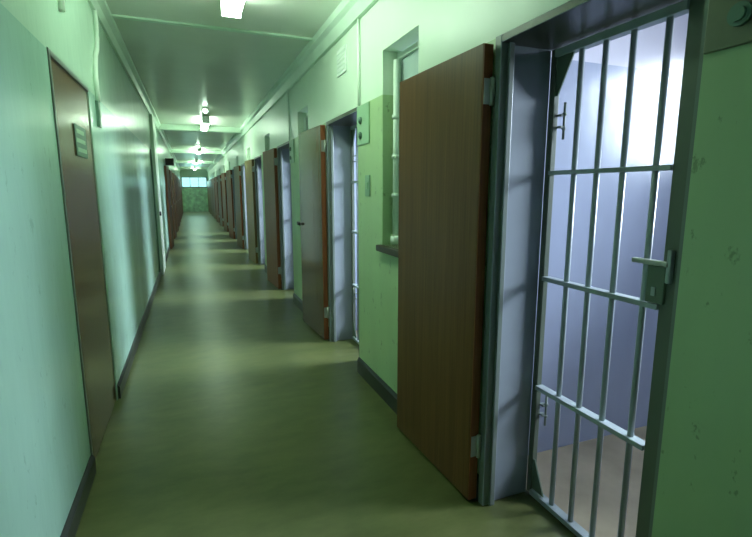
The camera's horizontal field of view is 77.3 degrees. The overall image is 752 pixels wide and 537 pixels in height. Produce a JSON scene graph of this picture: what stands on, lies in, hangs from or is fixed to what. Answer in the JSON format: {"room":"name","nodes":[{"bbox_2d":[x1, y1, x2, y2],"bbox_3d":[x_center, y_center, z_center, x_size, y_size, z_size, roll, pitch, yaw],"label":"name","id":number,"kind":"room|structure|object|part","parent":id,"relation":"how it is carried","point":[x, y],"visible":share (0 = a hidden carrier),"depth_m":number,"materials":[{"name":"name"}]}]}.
{"room":"prison interior","nodes":[
{"label":"prison interior","id":0,"kind":"room"},
{"bbox_2d":[0,0,179,536],"bbox_3d":[-6.178,-2.259,13.829,0.200,2.800,37.800,-4,10,-21],"label":"wall","id":1,"kind":"structure","parent":0,"point":[45,453],"depth_m":1.95,"materials":[{"name":"green paint"}]},
{"bbox_2d":[58,0,64,12],"bbox_3d":[-1.589,-1.476,2.352,0.032,0.364,0.062,-4,10,-21],"label":"pipe stub","id":2,"kind":"object","parent":1,"relation":"attached to","point":[61,3],"visible":0.95,"depth_m":2.36,"materials":[{"name":"beige paint"}]},
{"bbox_2d":[46,47,117,458],"bbox_3d":[-1.668,-0.036,2.697,0.060,2.082,0.936,-4,10,-21],"label":"wall door","id":3,"kind":"structure","parent":1,"relation":"in","point":[70,95],"depth_m":2.61,"materials":[{"name":"brown wood"}]},
{"bbox_2d":[73,123,87,158],"bbox_3d":[-1.676,-0.720,2.672,0.008,0.170,0.290,-4,10,-21],"label":"door sign","id":4,"kind":"object","parent":3,"relation":"attached to","point":[79,132],"visible":1,"depth_m":2.64,"materials":[{"name":"green paint"}]},
{"bbox_2d":[92,9,100,101],"bbox_3d":[-1.932,-1.477,3.244,0.032,0.655,0.252,-4,10,-21],"label":"conduit","id":5,"kind":"object","parent":1,"relation":"attached to","point":[95,16],"visible":0.96,"depth_m":3.20,"materials":[{"name":"beige paint"}]},
{"bbox_2d":[95,100,101,127],"bbox_3d":[-1.894,-1.053,3.210,0.021,0.170,0.080,-4,10,-21],"label":"switch box","id":6,"kind":"object","parent":1,"relation":"attached to","point":[97,103],"visible":1,"depth_m":3.18,"materials":[{"name":"plastic"}]},
{"bbox_2d":[60,245,169,536],"bbox_3d":[-6.077,-0.934,14.091,0.018,0.100,37.800,-4,10,-21],"label":"baseboard","id":7,"kind":"structure","parent":1,"relation":"attached to","point":[72,522],"depth_m":2.35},
{"bbox_2d":[87,0,180,170],"bbox_3d":[-6.050,-3.594,13.657,0.075,0.110,37.800,-4,10,-21],"label":"crown molding","id":8,"kind":"structure","parent":1,"relation":"attached to","point":[107,22],"depth_m":4.49,"materials":[{"name":"paint"}]},
{"bbox_2d":[150,149,160,272],"bbox_3d":[-3.629,-0.888,7.743,0.020,2.100,0.100,-4,10,-21],"label":"trim","id":9,"kind":"structure","parent":1,"relation":"attached to","point":[150,149],"depth_m":7.70,"materials":[{"name":"green paint"}]},
{"bbox_2d":[149,114,165,273],"bbox_3d":[-3.853,-1.280,8.302,0.050,2.690,0.750,-4,10,-21],"label":"pillar","id":10,"kind":"structure","parent":1,"relation":"attached to","point":[151,118],"depth_m":8.06,"materials":[{"name":"beige paint"}]},
{"bbox_2d":[164,166,173,248],"bbox_3d":[-5.188,-1.538,11.814,0.056,2.018,0.758,-3,10,-19],"label":"door","id":11,"kind":"structure","parent":1,"relation":"in","point":[166,168],"depth_m":11.58,"materials":[{"name":"red wood"}]},
{"bbox_2d":[165,158,173,165],"bbox_3d":[-5.303,-2.733,12.056,0.214,0.180,0.070,-4,10,-21],"label":"box sign","id":12,"kind":"object","parent":1,"relation":"attached to","point":[168,161],"visible":0.99,"depth_m":12.04,"materials":[{"name":"black plastic"}]},
{"bbox_2d":[169,170,176,238],"bbox_3d":[-6.122,-1.933,14.175,0.056,2.018,0.758,-3,10,-19],"label":"door","id":13,"kind":"structure","parent":1,"relation":"in","point":[170,171],"depth_m":13.98,"materials":[{"name":"red wood"}]},
{"bbox_2d":[172,173,178,231],"bbox_3d":[-7.057,-2.327,16.537,0.056,2.018,0.758,-3,10,-19],"label":"door","id":14,"kind":"structure","parent":1,"relation":"in","point":[174,184],"depth_m":16.40,"materials":[{"name":"red wood"}]},
{"bbox_2d":[175,175,179,226],"bbox_3d":[-7.991,-2.721,18.898,0.056,2.018,0.758,-3,10,-19],"label":"door","id":15,"kind":"structure","parent":1,"relation":"in","point":[175,175],"depth_m":18.79,"materials":[{"name":"red wood"}]},
{"bbox_2d":[177,177,180,221],"bbox_3d":[-8.926,-3.116,21.259,0.056,2.018,0.758,-3,10,-19],"label":"door","id":16,"kind":"structure","parent":1,"relation":"in","point":[177,177],"depth_m":21.21,"materials":[{"name":"red wood"}]},
{"bbox_2d":[178,178,181,218],"bbox_3d":[-9.860,-3.510,23.621,0.056,2.018,0.758,-3,10,-19],"label":"door","id":17,"kind":"structure","parent":1,"relation":"in","point":[178,178],"depth_m":23.62,"materials":[{"name":"red wood"}]},
{"bbox_2d":[179,179,182,215],"bbox_3d":[-10.795,-3.905,25.982,0.056,2.018,0.758,-3,10,-19],"label":"door","id":18,"kind":"structure","parent":1,"relation":"in","point":[179,179],"depth_m":25.99,"materials":[{"name":"red wood"}]},
{"bbox_2d":[180,169,207,200],"bbox_3d":[-12.179,-5.233,31.637,1.750,2.800,0.200,-4,10,-21],"label":"wall","id":19,"kind":"structure","parent":0,"point":[183,172],"depth_m":31.34,"materials":[{"name":"green paint"}]},
{"bbox_2d":[181,177,206,187],"bbox_3d":[-12.169,-5.770,31.480,1.600,0.710,0.070,-4,10,-21],"label":"window","id":20,"kind":"structure","parent":19,"relation":"in","point":[181,177],"depth_m":31.50,"materials":[{"name":"glass"}]},
{"bbox_2d":[182,188,207,211],"bbox_3d":[-12.152,-4.625,31.627,1.598,1.596,0.145,-4,10,-21],"label":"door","id":21,"kind":"structure","parent":19,"relation":"in","point":[194,199],"depth_m":31.64,"materials":[{"name":"metal"}]},
{"bbox_2d":[106,0,341,169],"bbox_3d":[-5.242,-3.774,13.947,2.210,0.150,38.200,-4,10,-21],"label":"ceiling","id":22,"kind":"structure","parent":0,"point":[182,70],"depth_m":4.75,"materials":[{"name":"paint"}]},
{"bbox_2d":[179,167,207,168],"bbox_3d":[-10.943,-6.036,28.280,1.700,0.110,0.180,-4,10,-21],"label":"ceiling beam","id":23,"kind":"structure","parent":22,"relation":"attached to","point":[180,167],"depth_m":28.16,"materials":[{"name":"paint"}]},
{"bbox_2d":[176,161,213,163],"bbox_3d":[-8.543,-5.024,22.216,1.700,0.110,0.180,-4,10,-21],"label":"ceiling beam","id":24,"kind":"structure","parent":22,"relation":"attached to","point":[199,162],"depth_m":22.21,"materials":[{"name":"paint"}]},
{"bbox_2d":[170,149,222,153],"bbox_3d":[-6.144,-4.011,16.152,1.700,0.110,0.180,-4,10,-21],"label":"ceiling beam","id":25,"kind":"structure","parent":22,"relation":"attached to","point":[173,150],"depth_m":16.06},
{"bbox_2d":[158,124,241,133],"bbox_3d":[-3.744,-2.998,10.088,1.700,0.110,0.180,-4,10,-21],"label":"ceiling beam","id":26,"kind":"structure","parent":22,"relation":"attached to","point":[169,127],"depth_m":9.97,"materials":[{"name":"paint"}]},
{"bbox_2d":[200,116,209,130],"bbox_3d":[-3.365,-2.844,9.240,0.136,0.134,1.210,-4,10,-21],"label":"ceiling light","id":27,"kind":"object","parent":22,"relation":"attached to","point":[205,122],"visible":1,"depth_m":8.72,"materials":[{"name":"white plastic"}]},
{"bbox_2d":[201,122,208,130],"bbox_3d":[-3.365,-2.825,9.243,0.132,0.092,1.170,-4,10,-21],"label":"diffuser","id":28,"kind":"object","parent":27,"relation":"attached to","point":[204,125],"depth_m":9.14,"materials":[{"name":"white plastic"}]},
{"bbox_2d":[202,107,207,112],"bbox_3d":[-2.834,-2.624,7.800,0.090,0.093,0.090,-4,10,-21],"label":"lamp","id":29,"kind":"object","parent":22,"relation":"attached to","point":[205,109],"visible":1,"depth_m":7.77,"materials":[{"name":"white plastic"}]},
{"bbox_2d":[112,14,311,40],"bbox_3d":[-1.320,-2.020,3.956,1.590,0.018,0.050,-4,10,-21],"label":"trim","id":30,"kind":"structure","parent":22,"relation":"attached to","point":[116,16],"depth_m":3.91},
{"bbox_2d":[221,0,244,18],"bbox_3d":[-0.819,-1.770,2.808,0.136,0.134,1.210,-4,10,-21],"label":"ceiling light","id":31,"kind":"object","parent":22,"relation":"attached to","point":[229,8],"visible":1,"depth_m":3.22,"materials":[{"name":"white plastic"}]},
{"bbox_2d":[354,131,356,329],"bbox_3d":[0.694,-0.802,5.104,2.150,2.800,0.120,-4,10,-21],"label":"wall","id":32,"kind":"structure","parent":0,"point":[355,131],"depth_m":4.76,"materials":[{"name":"white paint"}]},
{"bbox_2d":[75,211,646,536],"bbox_3d":[-4.147,-0.935,14.854,4.560,0.150,38.200,-4,10,-21],"label":"floor","id":33,"kind":"structure","parent":0,"point":[233,416],"depth_m":2.68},
{"bbox_2d":[208,0,751,536],"bbox_3d":[-4.334,-2.378,14.540,0.260,2.800,37.800,-4,10,-21],"label":"wall","id":34,"kind":"structure","parent":0,"point":[704,483],"depth_m":1.26,"materials":[{"name":"green paint"}]},
{"bbox_2d":[232,168,236,238],"bbox_3d":[-3.911,-1.829,13.517,0.272,2.055,0.855,-4,10,-21],"label":"doorframe","id":35,"kind":"object","parent":34,"relation":"attached to","point":[233,168],"visible":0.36,"depth_m":13.83,"materials":[{"name":"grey metal"}]},
{"bbox_2d":[226,170,234,238],"bbox_3d":[-4.381,-1.934,14.183,0.052,2.018,0.783,-5,11,-26],"label":"door","id":36,"kind":"structure","parent":35,"relation":"attached to","point":[229,177],"depth_m":14.04,"materials":[{"name":"red wood"}]},
{"bbox_2d":[241,163,247,248],"bbox_3d":[-2.977,-1.435,11.155,0.272,2.055,0.855,-4,10,-21],"label":"doorframe","id":37,"kind":"object","parent":34,"relation":"attached to","point":[243,164],"visible":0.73,"depth_m":11.47,"materials":[{"name":"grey metal"}]},
{"bbox_2d":[234,166,243,248],"bbox_3d":[-3.443,-1.540,11.823,0.051,2.018,0.783,-5,11,-25],"label":"door","id":38,"kind":"structure","parent":37,"relation":"attached to","point":[237,169],"depth_m":11.68,"materials":[{"name":"red wood"}]},
{"bbox_2d":[254,155,264,263],"bbox_3d":[-2.042,-1.040,8.794,0.272,2.055,0.855,-4,10,-21],"label":"doorframe","id":39,"kind":"object","parent":34,"relation":"attached to","point":[257,160],"visible":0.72,"depth_m":9.12,"materials":[{"name":"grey metal"}]},
{"bbox_2d":[244,159,257,263],"bbox_3d":[-2.506,-1.146,9.463,0.052,2.018,0.783,-4,10,-25],"label":"door","id":40,"kind":"structure","parent":39,"relation":"attached to","point":[249,164],"depth_m":9.32,"materials":[{"name":"brown wood"}]},
{"bbox_2d":[277,141,293,289],"bbox_3d":[-1.108,-0.646,6.433,0.272,2.055,0.855,-4,10,-21],"label":"doorframe","id":41,"kind":"object","parent":34,"relation":"attached to","point":[284,166],"visible":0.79,"depth_m":6.77,"materials":[{"name":"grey metal"}]},
{"bbox_2d":[263,148,281,288],"bbox_3d":[-1.569,-0.751,7.103,0.051,2.018,0.783,-4,10,-25],"label":"door","id":42,"kind":"structure","parent":41,"relation":"attached to","point":[270,160],"depth_m":6.97,"materials":[{"name":"red wood"}]},
{"bbox_2d":[287,90,289,139],"bbox_3d":[-1.066,-1.874,5.741,0.020,0.595,0.020,-4,10,-21],"label":"cable conduit","id":43,"kind":"object","parent":34,"relation":"attached to","point":[287,90],"visible":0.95,"depth_m":5.74,"materials":[{"name":"beige paint"}]},
{"bbox_2d":[206,0,377,171],"bbox_3d":[-4.494,-3.669,14.260,0.085,0.160,37.800,-4,10,-21],"label":"crown molding","id":44,"kind":"structure","parent":34,"relation":"attached to","point":[343,18],"depth_m":4.40,"materials":[{"name":"paint"}]},
{"bbox_2d":[289,139,294,163],"bbox_3d":[-1.034,-1.426,5.728,0.027,0.275,0.246,-4,10,-21],"label":"lock plate","id":45,"kind":"object","parent":34,"relation":"attached to","point":[291,142],"visible":1,"depth_m":5.71,"materials":[{"name":"green paint"}]},
{"bbox_2d":[297,112,307,225],"bbox_3d":[-0.753,-1.107,5.223,0.175,1.277,0.565,-4,10,-21],"label":"window","id":46,"kind":"structure","parent":34,"relation":"in","point":[305,119],"depth_m":5.34,"materials":[{"name":"beige paint"}]},
{"bbox_2d":[337,43,346,77],"bbox_3d":[-0.273,-1.647,3.731,0.016,0.200,0.240,-4,10,-21],"label":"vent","id":47,"kind":"object","parent":34,"relation":"attached to","point":[342,52],"visible":1,"depth_m":3.70,"materials":[{"name":"white plastic"}]},
{"bbox_2d":[326,107,358,341],"bbox_3d":[-0.173,-0.252,4.071,0.272,2.055,0.855,-4,10,-21],"label":"doorframe","id":48,"kind":"object","parent":34,"relation":"attached to","point":[338,144],"visible":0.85,"depth_m":4.40,"materials":[{"name":"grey metal"}]},
{"bbox_2d":[298,125,328,339],"bbox_3d":[-0.648,-0.356,4.736,0.087,2.018,0.783,-4,10,-24],"label":"door","id":49,"kind":"structure","parent":48,"relation":"attached to","point":[311,142],"depth_m":4.62,"materials":[{"name":"brown wood"}]},
{"bbox_2d":[350,124,358,343],"bbox_3d":[-0.106,-0.260,4.182,0.065,2.011,0.642,-3,10,-20],"label":"gate","id":50,"kind":"object","parent":48,"relation":"attached to","point":[353,129],"visible":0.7,"depth_m":4.41,"materials":[{"name":"grey metal"}]},
{"bbox_2d":[235,238,478,500],"bbox_3d":[-4.463,-1.050,14.710,0.018,0.125,37.800,-4,10,-21],"label":"baseboard","id":51,"kind":"structure","parent":34,"relation":"attached to","point":[380,387],"depth_m":3.42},
{"bbox_2d":[357,18,359,105],"bbox_3d":[-0.124,-1.476,3.361,0.020,0.595,0.020,-4,10,-21],"label":"cable conduit","id":52,"kind":"object","parent":34,"relation":"attached to","point":[358,19],"visible":0.94,"depth_m":3.35,"materials":[{"name":"beige paint"}]},
{"bbox_2d":[357,102,369,145],"bbox_3d":[-0.100,-1.031,3.367,0.027,0.275,0.246,-4,10,-21],"label":"lock plate","id":53,"kind":"object","parent":34,"relation":"attached to","point":[363,111],"visible":1,"depth_m":3.35,"materials":[{"name":"green paint"}]},
{"bbox_2d":[365,175,369,195],"bbox_3d":[-0.062,-0.592,3.359,0.016,0.150,0.090,-4,10,-21],"label":"light switch","id":54,"kind":"object","parent":34,"relation":"attached to","point":[367,177],"visible":1,"depth_m":3.35,"materials":[{"name":"green paint"}]},
{"bbox_2d":[376,41,418,257],"bbox_3d":[0.181,-0.713,2.861,0.175,1.277,0.565,-4,10,-21],"label":"window","id":55,"kind":"structure","parent":34,"relation":"in","point":[405,66],"depth_m":3.00,"materials":[{"name":"beige paint"}]},
{"bbox_3d":[0.162,-0.102,2.956,0.135,0.042,0.565,-4,10,-21],"label":"sill","id":56,"kind":"part","parent":55,"relation":"part of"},
{"bbox_3d":[0.243,-0.738,2.884,0.040,1.235,0.510,-4,10,-21],"label":"frame","id":57,"kind":"part","parent":55,"relation":"part of","materials":[{"name":"beige paint"}]},
{"bbox_3d":[0.245,-0.731,2.886,0.004,1.150,0.440,-4,10,-21],"label":"pane","id":58,"kind":"part","parent":55,"relation":"part of","materials":[{"name":"clear glass"}]},
{"bbox_2d":[478,0,708,536],"bbox_3d":[0.761,0.143,1.710,0.272,2.055,0.855,-4,10,-21],"label":"doorframe","id":59,"kind":"object","parent":34,"relation":"attached to","point":[522,53],"visible":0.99,"depth_m":2.00,"materials":[{"name":"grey metal"}]},
{"bbox_2d":[397,43,494,499],"bbox_3d":[0.308,0.037,2.384,0.052,2.018,0.783,-4,10,-23],"label":"door","id":60,"kind":"structure","parent":59,"relation":"attached to","point":[445,108],"depth_m":2.26,"materials":[{"name":"brown wood"}]},
{"bbox_2d":[526,0,704,536],"bbox_3d":[0.861,0.132,1.833,0.065,2.011,0.642,-3,10,-20],"label":"gate","id":61,"kind":"object","parent":59,"relation":"attached to","point":[658,277],"visible":0.99,"depth_m":1.72,"materials":[{"name":"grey metal"}]},
{"bbox_3d":[0.854,1.111,2.005,0.040,0.024,0.558,-4,10,-21],"label":"rail","id":62,"kind":"part","parent":61,"relation":"part of","materials":[{"name":"grey metal"}]},
{"bbox_3d":[0.854,0.590,1.918,0.040,0.020,0.558,-4,10,-21],"label":"rail","id":63,"kind":"part","parent":61,"relation":"part of","materials":[{"name":"grey metal"}]},
{"bbox_3d":[0.854,0.087,1.834,0.040,0.019,0.558,-4,10,-21],"label":"rail","id":64,"kind":"part","parent":61,"relation":"part of","materials":[{"name":"grey metal"}]},
{"bbox_3d":[0.854,-0.366,1.758,0.040,0.017,0.558,-4,10,-21],"label":"rail","id":65,"kind":"part","parent":61,"relation":"part of","materials":[{"name":"grey metal"}]},
{"bbox_3d":[0.854,-0.841,1.679,0.040,0.030,0.558,-4,10,-21],"label":"rail","id":66,"kind":"part","parent":61,"relation":"part of","materials":[{"name":"grey metal"}]},
{"bbox_2d":[703,0,751,53],"bbox_3d":[0.835,-0.637,1.006,0.027,0.275,0.246,-4,10,-21],"label":"lock plate","id":67,"kind":"object","parent":34,"relation":"attached to","point":[729,22],"visible":1,"depth_m":1.09,"materials":[{"name":"green metal"}]},
{"bbox_3d":[-4.846,-2.224,15.878,0.272,2.055,0.855,-4,10,-21],"label":"doorframe","id":68,"kind":"object","parent":34,"relation":"attached to","visible":0},
{"bbox_2d":[221,173,228,231],"bbox_3d":[-5.315,-2.328,16.544,0.052,2.018,0.783,-5,11,-26],"label":"door","id":69,"kind":"structure","parent":68,"relation":"attached to","point":[223,175],"depth_m":16.39,"materials":[{"name":"red wood"}]},
{"bbox_3d":[-5.780,-2.618,18.240,0.272,2.055,0.855,-4,10,-21],"label":"doorframe","id":70,"kind":"object","parent":34,"relation":"attached to","visible":0},
{"bbox_2d":[217,175,223,226],"bbox_3d":[-6.250,-2.723,18.906,0.052,2.018,0.783,-5,11,-26],"label":"door","id":71,"kind":"structure","parent":70,"relation":"attached to","point":[218,176],"depth_m":18.76,"materials":[{"name":"red wood"}]},
{"bbox_3d":[-6.715,-3.012,20.601,0.272,2.055,0.855,-4,10,-21],"label":"doorframe","id":72,"kind":"object","parent":34,"relation":"attached to","visible":0},
{"bbox_2d":[214,177,219,221],"bbox_3d":[-7.184,-3.117,21.267,0.052,2.018,0.783,-5,11,-26],"label":"door","id":73,"kind":"structure","parent":72,"relation":"attached to","point":[215,178],"depth_m":21.17,"materials":[{"name":"red wood"}]},
{"bbox_3d":[-7.649,-3.407,22.962,0.272,2.055,0.855,-4,10,-21],"label":"doorframe","id":74,"kind":"object","parent":34,"relation":"attached to","visible":0},
{"bbox_2d":[212,178,215,218],"bbox_3d":[-8.119,-3.511,23.628,0.052,2.018,0.783,-5,11,-26],"label":"door","id":75,"kind":"structure","parent":74,"relation":"attached to","point":[213,183],"depth_m":23.57,"materials":[{"name":"red wood"}]},
{"bbox_3d":[-8.584,-3.801,25.324,0.272,2.055,0.855,-4,10,-21],"label":"doorframe","id":76,"kind":"object","parent":34,"relation":"attached to","visible":0},
{"bbox_2d":[210,179,213,215],"bbox_3d":[-9.053,-3.906,25.990,0.051,2.018,0.783,-5,11,-26],"label":"door","id":77,"kind":"structure","parent":76,"relation":"attached to","point":[210,179],"depth_m":25.94,"materials":[{"name":"red wood"}]},
{"bbox_3d":[-9.518,-4.196,27.685,0.272,2.055,0.855,-4,10,-21],"label":"doorframe","id":78,"kind":"object","parent":34,"relation":"attached to","visible":0},
{"bbox_2d":[208,180,211,213],"bbox_3d":[-9.988,-4.300,28.351,0.052,2.018,0.783,-5,11,-26],"label":"door","id":79,"kind":"structure","parent":78,"relation":"attached to","point":[208,180],"depth_m":28.34,"materials":[{"name":"red wood"}]},
{"bbox_3d":[-10.453,-4.590,30.047,0.272,2.055,0.855,-4,10,-21],"label":"doorframe","id":80,"kind":"object","parent":34,"relation":"attached to","visible":0},
{"bbox_2d":[207,181,209,211],"bbox_3d":[-10.922,-4.695,30.712,0.052,2.018,0.783,-5,11,-26],"label":"door","id":81,"kind":"structure","parent":80,"relation":"attached to","point":[207,181],"depth_m":30.71,"materials":[{"name":"red wood"}]},
{"bbox_2d":[528,4,688,452],"bbox_3d":[1.629,-0.407,2.742,2.150,2.800,0.120,-4,10,-21],"label":"wall","id":82,"kind":"structure","parent":0,"point":[650,45],"depth_m":2.57,"materials":[{"name":"white paint"}]}
]}

